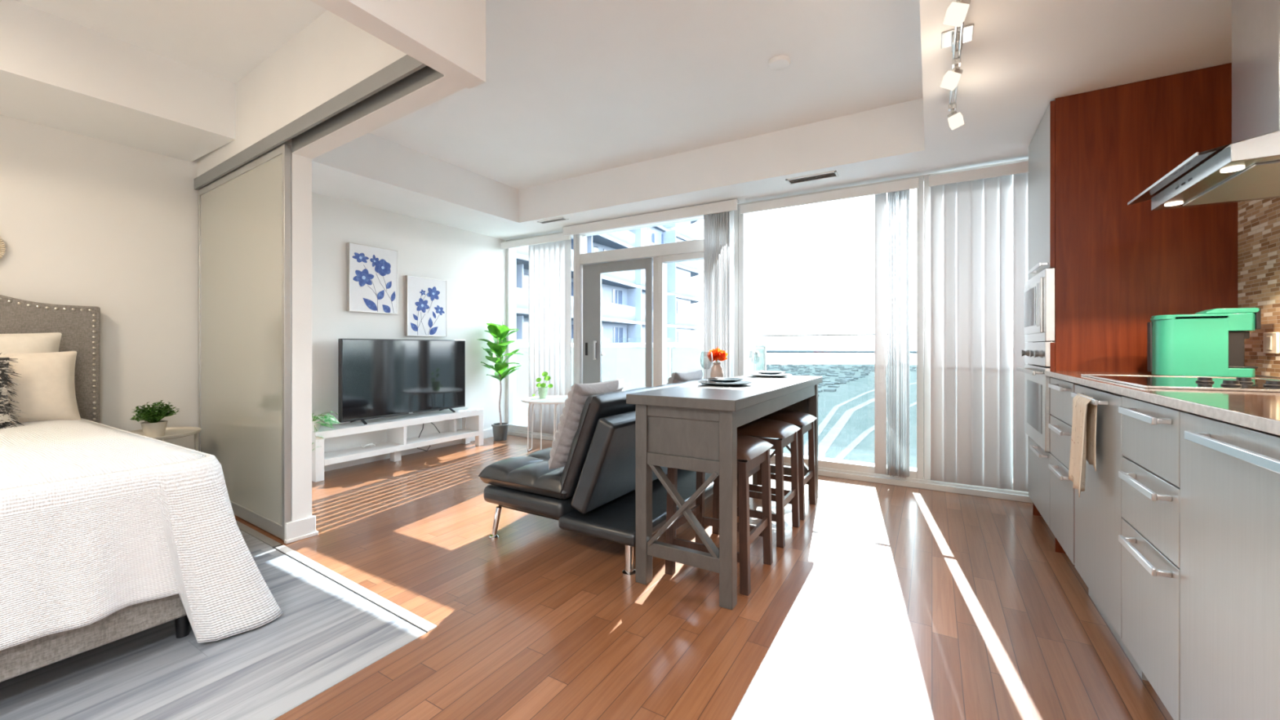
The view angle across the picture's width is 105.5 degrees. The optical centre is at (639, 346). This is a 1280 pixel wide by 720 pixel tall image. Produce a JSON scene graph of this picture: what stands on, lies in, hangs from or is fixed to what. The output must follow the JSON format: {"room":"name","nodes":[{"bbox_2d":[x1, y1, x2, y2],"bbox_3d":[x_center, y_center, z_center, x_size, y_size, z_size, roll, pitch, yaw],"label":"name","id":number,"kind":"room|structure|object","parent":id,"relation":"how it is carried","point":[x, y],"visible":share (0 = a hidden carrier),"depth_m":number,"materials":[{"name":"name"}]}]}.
{"room":"studio apartment","nodes":[
{"label":"studio apartment","id":0,"kind":"room"},
{"bbox_2d":[0,114,506,453],"bbox_3d":[-3.272,-0.345,3.391,0.100,2.850,6.450,0,0,31],"label":"wall","id":1,"kind":"structure","parent":0,"point":[85,220],"depth_m":3.30,"materials":[{"name":"paint"}]},
{"bbox_2d":[0,237,5,258],"bbox_3d":[-3.638,-0.550,2.649,0.032,0.226,0.226,0,0,31],"label":"ornament","id":2,"kind":"object","parent":1,"relation":"attached to","point":[2,246],"visible":1,"depth_m":2.73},
{"bbox_2d":[346,242,398,314],"bbox_3d":[-2.493,-0.623,4.552,0.041,0.615,0.462,0,0,31],"label":"framed painting","id":3,"kind":"object","parent":1,"relation":"attached to","point":[372,272],"visible":1,"depth_m":4.52,"materials":[{"name":"white fabric"}]},
{"bbox_2d":[324,428,493,471],"bbox_3d":[-2.381,1.030,4.764,0.015,0.100,2.800,0,0,31],"label":"baseboard","id":4,"kind":"structure","parent":1,"relation":"attached to","point":[487,433],"depth_m":4.82,"materials":[{"name":"white wood"}]},
{"bbox_2d":[404,275,447,336],"bbox_3d":[-2.205,-0.405,5.032,0.041,0.600,0.458,0,0,31],"label":"framed painting","id":5,"kind":"object","parent":1,"relation":"attached to","point":[425,298],"visible":1,"depth_m":5.00,"materials":[{"name":"white fabric"}]},
{"bbox_2d":[506,231,576,434],"bbox_3d":[-1.147,-0.135,5.767,1.100,2.340,0.130,0,0,31],"label":"window","id":6,"kind":"structure","parent":1,"relation":"in","point":[510,252],"depth_m":5.99,"materials":[{"name":"paint"}]},
{"bbox_2d":[501,233,571,434],"bbox_3d":[-1.210,-0.130,5.670,1.070,2.260,0.079,0,0,31],"label":"vertical blind","id":7,"kind":"object","parent":6,"relation":"attached to","point":[549,255],"visible":0.76,"depth_m":5.57,"materials":[{"name":"white fabric"}]},
{"bbox_2d":[506,429,1032,502],"bbox_3d":[0.830,1.048,4.581,5.710,0.065,0.190,0,0,31],"label":"trim","id":8,"kind":"structure","parent":1,"relation":"attached to","point":[1022,496],"depth_m":3.72,"materials":[{"name":"paint"}]},
{"bbox_2d":[576,204,738,386],"bbox_3d":[0.131,-0.135,5.000,1.876,2.340,0.130,0,0,31],"label":"window","id":9,"kind":"structure","parent":8,"relation":"on","point":[664,254],"depth_m":4.95,"materials":[{"name":"paint"}]},
{"bbox_2d":[582,257,653,386],"bbox_3d":[-0.264,0.028,5.196,0.880,1.865,0.070,0,0,31],"label":"door","id":10,"kind":"structure","parent":9,"relation":"attached to","point":[592,273],"depth_m":5.32,"materials":[{"name":"grey metal"}]},
{"bbox_2d":[563,199,739,378],"bbox_3d":[0.030,-0.147,4.823,1.970,2.295,0.092,0,0,31],"label":"vertical blind","id":11,"kind":"object","parent":9,"relation":"attached to","point":[718,217],"visible":0.79,"depth_m":4.41,"materials":[{"name":"white fabric"}]},
{"bbox_2d":[738,175,924,479],"bbox_3d":[1.565,-0.135,4.140,1.465,2.340,0.130,0,0,31],"label":"window","id":12,"kind":"structure","parent":8,"relation":"on","point":[917,473],"depth_m":3.83,"materials":[{"name":"paint"}]},
{"bbox_2d":[740,177,919,478],"bbox_3d":[1.513,-0.130,4.033,1.385,2.260,0.092,0,0,31],"label":"vertical blind","id":13,"kind":"object","parent":12,"relation":"attached to","point":[898,192],"visible":1,"depth_m":3.77,"materials":[{"name":"white fabric"}]},
{"bbox_2d":[924,158,1028,492],"bbox_3d":[2.736,-0.135,3.437,1.263,2.340,0.130,0,0,31],"label":"window","id":14,"kind":"structure","parent":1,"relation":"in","point":[926,188],"depth_m":3.69,"materials":[{"name":"paint"}]},
{"bbox_2d":[928,160,1029,492],"bbox_3d":[2.679,-0.130,3.319,1.220,2.260,0.070,0,0,31],"label":"vertical blind","id":15,"kind":"object","parent":14,"relation":"attached to","point":[980,217],"visible":0.52,"depth_m":3.49,"materials":[{"name":"white fabric"}]},
{"bbox_2d":[203,138,311,521],"bbox_3d":[-2.533,-0.345,3.158,1.523,2.850,0.170,0,0,31],"label":"door frame","id":16,"kind":"structure","parent":0,"point":[301,166],"depth_m":2.73,"materials":[{"name":"paint"}]},
{"bbox_2d":[198,143,291,541],"bbox_3d":[-2.539,-0.021,3.078,1.439,2.178,0.099,0,0,31],"label":"sliding glass panel","id":17,"kind":"object","parent":16,"relation":"attached to","point":[245,215],"visible":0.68,"depth_m":2.95,"materials":[{"name":"glass"}]},
{"bbox_2d":[235,520,281,547],"bbox_3d":[-2.591,1.129,3.052,1.500,0.102,0.109,0,0,31],"label":"trim","id":18,"kind":"structure","parent":16,"relation":"attached to","point":[255,534],"depth_m":2.77,"materials":[{"name":"wood"}]},
{"bbox_2d":[284,515,318,543],"bbox_3d":[-1.900,1.025,2.731,0.039,0.110,0.161,0,0,31],"label":"baseboard","id":19,"kind":"structure","parent":16,"relation":"attached to","point":[300,529],"depth_m":2.72,"materials":[{"name":"white wood"}]},
{"bbox_2d":[271,546,427,632],"bbox_3d":[-1.391,1.129,2.228,1.410,0.101,0.069,0,0,31],"label":"trim","id":20,"kind":"structure","parent":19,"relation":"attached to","point":[272,547],"depth_m":2.13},
{"bbox_2d":[291,66,444,152],"bbox_3d":[-1.354,-1.123,2.313,1.378,0.102,0.064,0,0,31],"label":"trim","id":21,"kind":"structure","parent":16,"relation":"attached to","point":[426,75],"depth_m":2.24,"materials":[{"name":"grey metal"}]},
{"bbox_2d":[196,0,485,177],"bbox_3d":[-2.743,-1.420,1.308,2.950,0.700,3.420,0,0,31],"label":"wall header","id":22,"kind":"structure","parent":0,"point":[352,41],"depth_m":2.25,"materials":[{"name":"paint"}]},
{"bbox_2d":[194,54,426,190],"bbox_3d":[-1.980,-1.153,2.699,2.829,0.075,0.182,0,0,31],"label":"trim","id":23,"kind":"structure","parent":22,"relation":"attached to","point":[406,65],"depth_m":2.40,"materials":[{"name":"white paint"}]},
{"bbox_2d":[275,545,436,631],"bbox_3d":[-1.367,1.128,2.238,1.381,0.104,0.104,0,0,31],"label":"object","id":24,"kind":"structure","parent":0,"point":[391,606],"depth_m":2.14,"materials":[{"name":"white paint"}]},
{"bbox_2d":[0,435,1173,719],"bbox_3d":[-0.785,1.140,1.899,5.900,0.120,6.450,0,0,31],"label":"floor","id":25,"kind":"structure","parent":0,"point":[886,602],"depth_m":1.85,"materials":[{"name":"brown wood"}]},
{"bbox_2d":[0,294,190,682],"bbox_3d":[-2.932,0.333,1.668,2.195,1.495,1.883,0,0,31],"label":"bed","id":26,"kind":"object","parent":25,"relation":"on","point":[79,326],"visible":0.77,"depth_m":1.81,"materials":[{"name":"grey fabric"}]},
{"bbox_2d":[0,352,27,428],"bbox_3d":[-3.229,0.252,2.248,0.276,0.451,0.505,0,0,31],"label":"fur pillow","id":27,"kind":"object","parent":26,"relation":"on","point":[6,415],"visible":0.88,"depth_m":2.40,"materials":[{"name":"fur"}]},
{"bbox_2d":[0,417,282,650],"bbox_3d":[-2.765,0.723,1.703,2.105,0.692,1.797,0,0,31],"label":"blanket","id":28,"kind":"object","parent":26,"relation":"on","point":[98,520],"visible":0.98,"depth_m":1.62,"materials":[{"name":"white fabric"}]},
{"bbox_2d":[0,332,62,353],"bbox_3d":[-3.489,0.165,2.484,0.195,0.490,0.714,0,0,31],"label":"pillow","id":29,"kind":"object","parent":28,"relation":"on","point":[26,343],"visible":0.23,"depth_m":2.67,"materials":[{"name":"beige fabric"}]},
{"bbox_2d":[0,351,80,422],"bbox_3d":[-3.280,0.220,2.522,0.180,0.387,0.496,0,0,31],"label":"pillow","id":30,"kind":"object","parent":28,"relation":"on","point":[46,391],"visible":0.81,"depth_m":2.59,"materials":[{"name":"beige fabric"}]},
{"bbox_2d":[128,426,201,450],"bbox_3d":[-3.055,0.811,3.052,0.456,0.539,0.456,0,0,31],"label":"bedside table","id":31,"kind":"object","parent":25,"relation":"on","point":[171,433],"visible":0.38,"depth_m":3.15,"materials":[{"name":"beige wood"}]},
{"bbox_2d":[129,400,179,437],"bbox_3d":[-2.981,0.443,2.991,0.241,0.221,0.228,0,0,31],"label":"potted plant","id":32,"kind":"object","parent":31,"relation":"on","point":[156,427],"visible":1,"depth_m":2.97,"materials":[{"name":"green plant"}]},
{"bbox_2d":[128,426,201,439],"bbox_3d":[-3.055,0.553,3.052,0.456,0.024,0.456,0,0,31],"label":"table top","id":33,"kind":"object","parent":31,"relation":"on","point":[171,433],"depth_m":3.14,"materials":[{"name":"beige wood"}]},
{"bbox_2d":[311,407,483,482],"bbox_3d":[-2.261,0.882,4.662,0.275,0.395,1.690,0,0,31],"label":"tv console","id":34,"kind":"object","parent":25,"relation":"on","point":[397,442],"visible":0.81,"depth_m":4.53,"materials":[{"name":"white paint"}]},
{"bbox_2d":[311,411,340,448],"bbox_3d":[-2.604,0.692,3.994,0.389,0.292,0.292,0,0,31],"label":"potted plant","id":35,"kind":"object","parent":34,"relation":"on","point":[328,419],"visible":0.79,"depth_m":3.94,"materials":[{"name":"green plant"}]},
{"bbox_2d":[360,442,375,447],"bbox_3d":[-2.453,0.891,4.387,0.068,0.027,0.108,0,0,31],"label":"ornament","id":36,"kind":"object","parent":34,"relation":"on","point":[371,443],"visible":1,"depth_m":4.38,"materials":[{"name":"paint"}]},
{"bbox_2d":[324,428,478,466],"bbox_3d":[-2.261,0.940,4.662,0.275,0.050,1.560,0,0,31],"label":"shelf","id":37,"kind":"object","parent":34,"relation":"attached to","point":[390,446],"depth_m":4.52,"materials":[{"name":"white paint"}]},
{"bbox_2d":[337,338,465,424],"bbox_3d":[-2.220,0.305,4.688,0.236,0.742,1.281,0,0,31],"label":"television","id":38,"kind":"object","parent":34,"relation":"on","point":[378,378],"visible":0.99,"depth_m":4.56,"materials":[{"name":"black glass"}]},
{"bbox_2d":[479,320,524,440],"bbox_3d":[-1.598,0.395,5.554,0.499,1.370,0.493,0,0,31],"label":"fiddle leaf fig","id":39,"kind":"object","parent":25,"relation":"on","point":[499,332],"visible":1,"depth_m":5.56,"materials":[{"name":"green plant"}]},
{"bbox_2d":[491,422,509,440],"bbox_3d":[-1.612,0.988,5.614,0.196,0.185,0.196,0,0,31],"label":"pot","id":40,"kind":"object","parent":39,"relation":"attached to","point":[500,429],"depth_m":5.55,"materials":[{"name":"grey ceramic"}]},
{"bbox_2d":[520,395,568,451],"bbox_3d":[-0.872,0.807,5.001,0.680,0.541,0.680,0,0,31],"label":"side table","id":41,"kind":"object","parent":25,"relation":"on","point":[550,399],"visible":0.51,"depth_m":4.91,"materials":[{"name":"white paint"}]},
{"bbox_2d":[532,371,552,399],"bbox_3d":[-1.008,0.400,5.018,0.218,0.274,0.104,0,0,31],"label":"potted plant","id":42,"kind":"object","parent":41,"relation":"on","point":[542,389],"visible":1,"depth_m":4.99,"materials":[{"name":"green plant"}]},
{"bbox_2d":[477,378,713,576],"bbox_3d":[-0.038,0.662,3.271,1.060,0.835,1.764,0,0,31],"label":"futon sofa","id":43,"kind":"object","parent":25,"relation":"on","point":[593,495],"visible":0.53,"depth_m":2.53,"materials":[{"name":"black leather"}]},
{"bbox_2d":[548,378,624,470],"bbox_3d":[-0.292,0.425,2.740,0.267,0.467,0.460,0,0,31],"label":"throw pillow","id":44,"kind":"object","parent":43,"relation":"on","point":[568,424],"visible":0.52,"depth_m":2.57,"materials":[{"name":"white fabric"}]},
{"bbox_2d":[665,369,702,384],"bbox_3d":[0.291,0.415,3.674,0.267,0.467,0.460,0,0,31],"label":"throw pillow","id":45,"kind":"object","parent":43,"relation":"on","point":[677,377],"visible":0.19,"depth_m":3.52,"materials":[{"name":"white fabric"}]},
{"bbox_2d":[665,434,773,595],"bbox_3d":[0.391,0.757,2.372,0.430,0.645,0.390,0,0,31],"label":"bar stool","id":46,"kind":"object","parent":25,"relation":"on","point":[752,451],"visible":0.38,"depth_m":2.30,"materials":[{"name":"brown wood"}]},
{"bbox_2d":[626,374,822,609],"bbox_3d":[0.627,0.649,2.871,0.522,0.862,1.820,0,0,31],"label":"bar table","id":47,"kind":"object","parent":25,"relation":"on","point":[686,427],"visible":0.83,"depth_m":2.14,"materials":[{"name":"grey wood"}]},
{"bbox_2d":[689,385,724,387],"bbox_3d":[0.356,0.214,2.591,0.195,0.002,0.028,0,0,31],"label":"fork","id":48,"kind":"object","parent":47,"relation":"on","point":[690,385],"visible":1,"depth_m":2.59,"materials":[{"name":"silver metal"}]},
{"bbox_2d":[710,362,723,377],"bbox_3d":[0.471,0.159,2.982,0.080,0.118,0.080,0,0,31],"label":"flower vase","id":49,"kind":"object","parent":47,"relation":"on","point":[717,371],"visible":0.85,"depth_m":2.96,"materials":[{"name":"beige ceramic"}]},
{"bbox_2d":[706,346,728,362],"bbox_3d":[0.476,0.058,2.981,0.127,0.116,0.130,0,0,31],"label":"flower","id":50,"kind":"object","parent":49,"relation":"on","point":[717,353],"visible":0.98,"depth_m":2.96,"materials":[{"name":"orange plant"}]},
{"bbox_2d":[697,380,753,386],"bbox_3d":[0.480,0.209,2.744,0.310,0.018,0.310,0,0,31],"label":"plate","id":51,"kind":"object","parent":47,"relation":"on","point":[706,382],"visible":0.88,"depth_m":2.73,"materials":[{"name":"white ceramic"}]},
{"bbox_2d":[706,377,745,382],"bbox_3d":[0.483,0.191,2.748,0.216,0.018,0.216,0,0,31],"label":"plate","id":52,"kind":"object","parent":51,"relation":"on","point":[722,380],"visible":1,"depth_m":2.71,"materials":[{"name":"grey ceramic"}]},
{"bbox_2d":[746,373,791,377],"bbox_3d":[0.928,0.209,3.490,0.310,0.018,0.310,0,0,31],"label":"plate","id":53,"kind":"object","parent":47,"relation":"on","point":[757,375],"visible":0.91,"depth_m":3.44,"materials":[{"name":"white ceramic"}]},
{"bbox_2d":[754,370,785,374],"bbox_3d":[0.930,0.191,3.494,0.216,0.018,0.216,0,0,31],"label":"plate","id":54,"kind":"object","parent":53,"relation":"on","point":[762,372],"visible":1,"depth_m":3.44,"materials":[{"name":"white ceramic"}]},
{"bbox_2d":[711,418,799,548],"bbox_3d":[0.689,0.757,2.869,0.430,0.645,0.390,0,0,31],"label":"bar stool","id":55,"kind":"object","parent":25,"relation":"on","point":[786,433],"visible":0.71,"depth_m":2.73,"materials":[{"name":"brown wood"}]},
{"bbox_2d":[748,409,817,519],"bbox_3d":[0.939,0.757,3.285,0.430,0.645,0.390,0,0,31],"label":"bar stool","id":56,"kind":"object","parent":25,"relation":"on","point":[805,421],"visible":0.52,"depth_m":3.18,"materials":[{"name":"brown wood"}]},
{"bbox_2d":[1048,377,1075,564],"bbox_3d":[2.303,0.621,2.195,0.699,0.918,0.490,0,0,31],"label":"base cabinet","id":57,"kind":"object","parent":25,"relation":"on","point":[1062,491],"visible":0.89,"depth_m":2.31,"materials":[{"name":"grey wood"}]},
{"bbox_2d":[1071,383,1147,680],"bbox_3d":[2.014,0.621,1.713,0.699,0.918,0.630,0,0,31],"label":"dishwasher","id":58,"kind":"object","parent":25,"relation":"on","point":[1098,517],"visible":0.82,"depth_m":1.76,"materials":[{"name":"metal"}]},
{"bbox_2d":[1068,392,1097,497],"bbox_3d":[1.690,0.372,1.864,0.056,0.372,0.218,0,0,31],"label":"tea towel","id":59,"kind":"object","parent":58,"relation":"hanging from","point":[1083,433],"visible":0.96,"depth_m":1.83,"materials":[{"name":"beige fabric"}]},
{"bbox_2d":[1028,62,1237,553],"bbox_3d":[2.605,-0.112,2.693,0.704,2.383,0.670,0,0,31],"label":"tall cabinet","id":60,"kind":"object","parent":25,"relation":"on","point":[1119,265],"visible":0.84,"depth_m":2.42,"materials":[{"name":"brown wood"}]},
{"bbox_2d":[1016,342,1055,452],"bbox_3d":[2.570,0.268,2.715,0.685,0.584,0.666,0,0,31],"label":"oven","id":61,"kind":"object","parent":60,"relation":"in","point":[1037,354],"visible":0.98,"depth_m":2.75,"materials":[{"name":"metal"}]},
{"bbox_2d":[1023,267,1055,342],"bbox_3d":[2.586,-0.219,2.705,0.649,0.388,0.670,0,0,31],"label":"microwave","id":62,"kind":"object","parent":60,"relation":"in","point":[1039,291],"visible":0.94,"depth_m":2.64,"materials":[{"name":"metal"}]},
{"bbox_2d":[1118,395,1183,719],"bbox_3d":[1.738,0.621,1.253,0.699,0.918,0.436,0,0,31],"label":"base cabinet","id":63,"kind":"object","parent":25,"relation":"on","point":[1149,539],"visible":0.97,"depth_m":1.35,"materials":[{"name":"grey wood"}]},
{"bbox_2d":[1180,411,1279,719],"bbox_3d":[1.393,0.621,0.678,0.699,0.918,0.897,0,0,31],"label":"dishwasher","id":64,"kind":"object","parent":25,"relation":"on","point":[1230,473],"visible":0.93,"depth_m":1.02,"materials":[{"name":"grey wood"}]},
{"bbox_2d":[1044,370,1279,435],"bbox_3d":[1.807,0.141,1.349,0.688,0.026,2.453,0,0,31],"label":"countertop","id":65,"kind":"structure","parent":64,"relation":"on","point":[1259,411],"depth_m":1.20,"materials":[{"name":"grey stone"}]},
{"bbox_2d":[1080,373,1279,392],"bbox_3d":[1.957,0.116,1.672,0.520,0.022,0.746,0,0,31],"label":"cooktop","id":66,"kind":"object","parent":65,"relation":"in","point":[1201,383],"visible":1,"depth_m":1.62,"materials":[{"name":"black glass"}]},
{"bbox_2d":[1146,307,1261,377],"bbox_3d":[2.408,-0.015,2.089,0.304,0.285,0.120,0,0,31],"label":"coffee maker","id":67,"kind":"object","parent":65,"relation":"on","point":[1209,342],"visible":0.99,"depth_m":2.04,"materials":[{"name":"teal plastic"}]},
{"bbox_2d":[1228,365,1257,368],"bbox_3d":[2.496,0.086,2.036,0.085,0.008,0.100,0,0,31],"label":"drip tray","id":68,"kind":"object","parent":67,"relation":"on","point":[1229,366],"depth_m":2.00,"materials":[{"name":"black plastic"}]},
{"bbox_2d":[0,0,1231,239],"bbox_3d":[-0.810,-1.540,1.856,5.900,0.470,6.550,0,0,31],"label":"ceiling","id":69,"kind":"structure","parent":0,"point":[584,111],"depth_m":2.87,"materials":[{"name":"paint"}]},
{"bbox_2d":[537,217,568,223],"bbox_3d":[-0.902,-1.299,5.037,0.350,0.011,0.090,0,0,31],"label":"ceiling vent","id":70,"kind":"object","parent":69,"relation":"in","point":[561,219],"visible":1,"depth_m":5.02,"materials":[{"name":"grey plastic"}]},
{"bbox_2d":[768,54,790,70],"bbox_3d":[0.809,-1.642,2.826,0.124,0.026,0.124,0,0,31],"label":"smoke detector","id":71,"kind":"object","parent":69,"relation":"attached to","point":[780,62],"visible":1,"depth_m":2.80,"materials":[{"name":"white paint"}]},
{"bbox_2d":[785,170,839,184],"bbox_3d":[1.328,-1.299,3.760,0.370,0.011,0.125,0,0,31],"label":"ceiling vent","id":72,"kind":"object","parent":69,"relation":"in","point":[830,174],"visible":1,"depth_m":3.75,"materials":[{"name":"grey plastic"}]},
{"bbox_2d":[940,0,973,129],"bbox_3d":[1.239,-1.208,1.892,0.115,0.194,1.544,0,0,31],"label":"track light","id":73,"kind":"object","parent":69,"relation":"attached to","point":[956,13],"visible":1,"depth_m":2.05,"materials":[{"name":"metal"}]},
{"bbox_3d":[1.706,-0.345,0.405,0.090,2.850,6.450,0,0,31],"label":"wall","id":74,"kind":"structure","parent":0,"visible":0},
{"bbox_2d":[1127,0,1279,210],"bbox_3d":[2.072,-0.919,1.608,0.502,0.771,0.670,0,0,31],"label":"range hood","id":75,"kind":"object","parent":74,"relation":"attached to","point":[1247,168],"visible":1,"depth_m":1.60,"materials":[{"name":"metal"}]},
{"bbox_2d":[1164,201,1182,206],"bbox_3d":[2.021,-0.538,1.843,0.048,0.004,0.048,0,0,31],"label":"lamp","id":76,"kind":"object","parent":75,"relation":"attached to","point":[1170,203],"depth_m":1.84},
{"bbox_2d":[1220,166,1244,173],"bbox_3d":[1.805,-0.538,1.483,0.048,0.004,0.048,0,0,31],"label":"lamp","id":77,"kind":"object","parent":75,"relation":"attached to","point":[1225,169],"depth_m":1.48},
{"bbox_2d":[1237,197,1279,377],"bbox_3d":[1.864,-0.590,0.765,0.010,1.430,3.430,0,0,31],"label":"backsplash","id":78,"kind":"structure","parent":74,"relation":"attached to","point":[1258,220],"depth_m":2.07,"materials":[{"name":"tile"}]},
{"bbox_2d":[1262,332,1279,353],"bbox_3d":[2.591,-0.013,2.000,0.014,0.087,0.095,0,0,31],"label":"switch plate","id":79,"kind":"object","parent":74,"relation":"attached to","point":[1271,340],"visible":1,"depth_m":1.99,"materials":[{"name":"white plastic"}]},
{"label":"outside","id":80,"kind":"structure","parent":0,"visible":0},
{"bbox_2d":[515,220,698,343],"bbox_3d":[-9.261,20.080,38.796,18.200,82.000,41.011,0,0,31],"label":"apartment tower","id":81,"kind":"structure","parent":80,"point":[623,292],"depth_m":38.55,"materials":[{"name":"white concrete"}]},
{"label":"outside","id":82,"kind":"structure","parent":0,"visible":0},
{"bbox_2d":[515,415,778,452],"bbox_3d":[0.504,1.170,5.797,7.900,0.140,1.540,0,0,31],"label":"floor","id":83,"kind":"structure","parent":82,"point":[519,419],"depth_m":7.19,"materials":[{"name":"wood"}]},
{"bbox_2d":[515,336,766,416],"bbox_3d":[-0.635,0.495,6.736,4.804,1.210,0.064,0,0,31],"label":"balcony railing","id":84,"kind":"object","parent":83,"relation":"on","point":[625,361],"visible":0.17,"depth_m":6.41,"materials":[{"name":"white glass"}]},
{"bbox_2d":[748,333,916,373],"bbox_3d":[2.272,0.496,4.011,2.830,1.208,0.062,0,0,31],"label":"balcony railing","id":85,"kind":"object","parent":83,"relation":"on","point":[750,344],"visible":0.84,"depth_m":4.66,"materials":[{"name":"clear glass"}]},
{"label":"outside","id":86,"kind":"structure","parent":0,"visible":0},
{"bbox_2d":[766,350,916,353],"bbox_3d":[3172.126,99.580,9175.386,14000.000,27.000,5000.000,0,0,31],"label":"shore","id":87,"kind":"structure","parent":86,"point":[767,351],"depth_m":8222.32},
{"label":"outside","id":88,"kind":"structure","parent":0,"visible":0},
{"bbox_2d":[766,364,916,467],"bbox_3d":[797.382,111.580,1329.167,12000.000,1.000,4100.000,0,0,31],"label":"ground","id":89,"kind":"structure","parent":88,"point":[863,419],"depth_m":846.34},
{"bbox_2d":[766,364,916,396],"bbox_3d":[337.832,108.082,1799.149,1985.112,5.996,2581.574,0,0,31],"label":"buildings","id":90,"kind":"structure","parent":89,"relation":"on","point":[868,368],"depth_m":2014.97},
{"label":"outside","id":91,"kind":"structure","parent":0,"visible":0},
{"bbox_2d":[817,382,916,457],"bbox_3d":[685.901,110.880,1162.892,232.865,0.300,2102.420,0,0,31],"label":"highway","id":92,"kind":"structure","parent":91,"point":[824,446],"depth_m":645.60,"materials":[{"name":"grey asphalt"}]},
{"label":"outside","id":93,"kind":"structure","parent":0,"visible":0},
{"bbox_2d":[804,385,887,455],"bbox_3d":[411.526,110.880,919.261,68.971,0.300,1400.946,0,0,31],"label":"highway","id":94,"kind":"structure","parent":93,"point":[820,428],"depth_m":756.62,"materials":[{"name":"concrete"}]},
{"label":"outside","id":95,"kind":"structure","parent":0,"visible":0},
{"bbox_2d":[833,401,916,459],"bbox_3d":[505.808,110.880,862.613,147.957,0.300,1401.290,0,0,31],"label":"highway","id":96,"kind":"structure","parent":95,"point":[850,447],"depth_m":553.56,"materials":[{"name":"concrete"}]},
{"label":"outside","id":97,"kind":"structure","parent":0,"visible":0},
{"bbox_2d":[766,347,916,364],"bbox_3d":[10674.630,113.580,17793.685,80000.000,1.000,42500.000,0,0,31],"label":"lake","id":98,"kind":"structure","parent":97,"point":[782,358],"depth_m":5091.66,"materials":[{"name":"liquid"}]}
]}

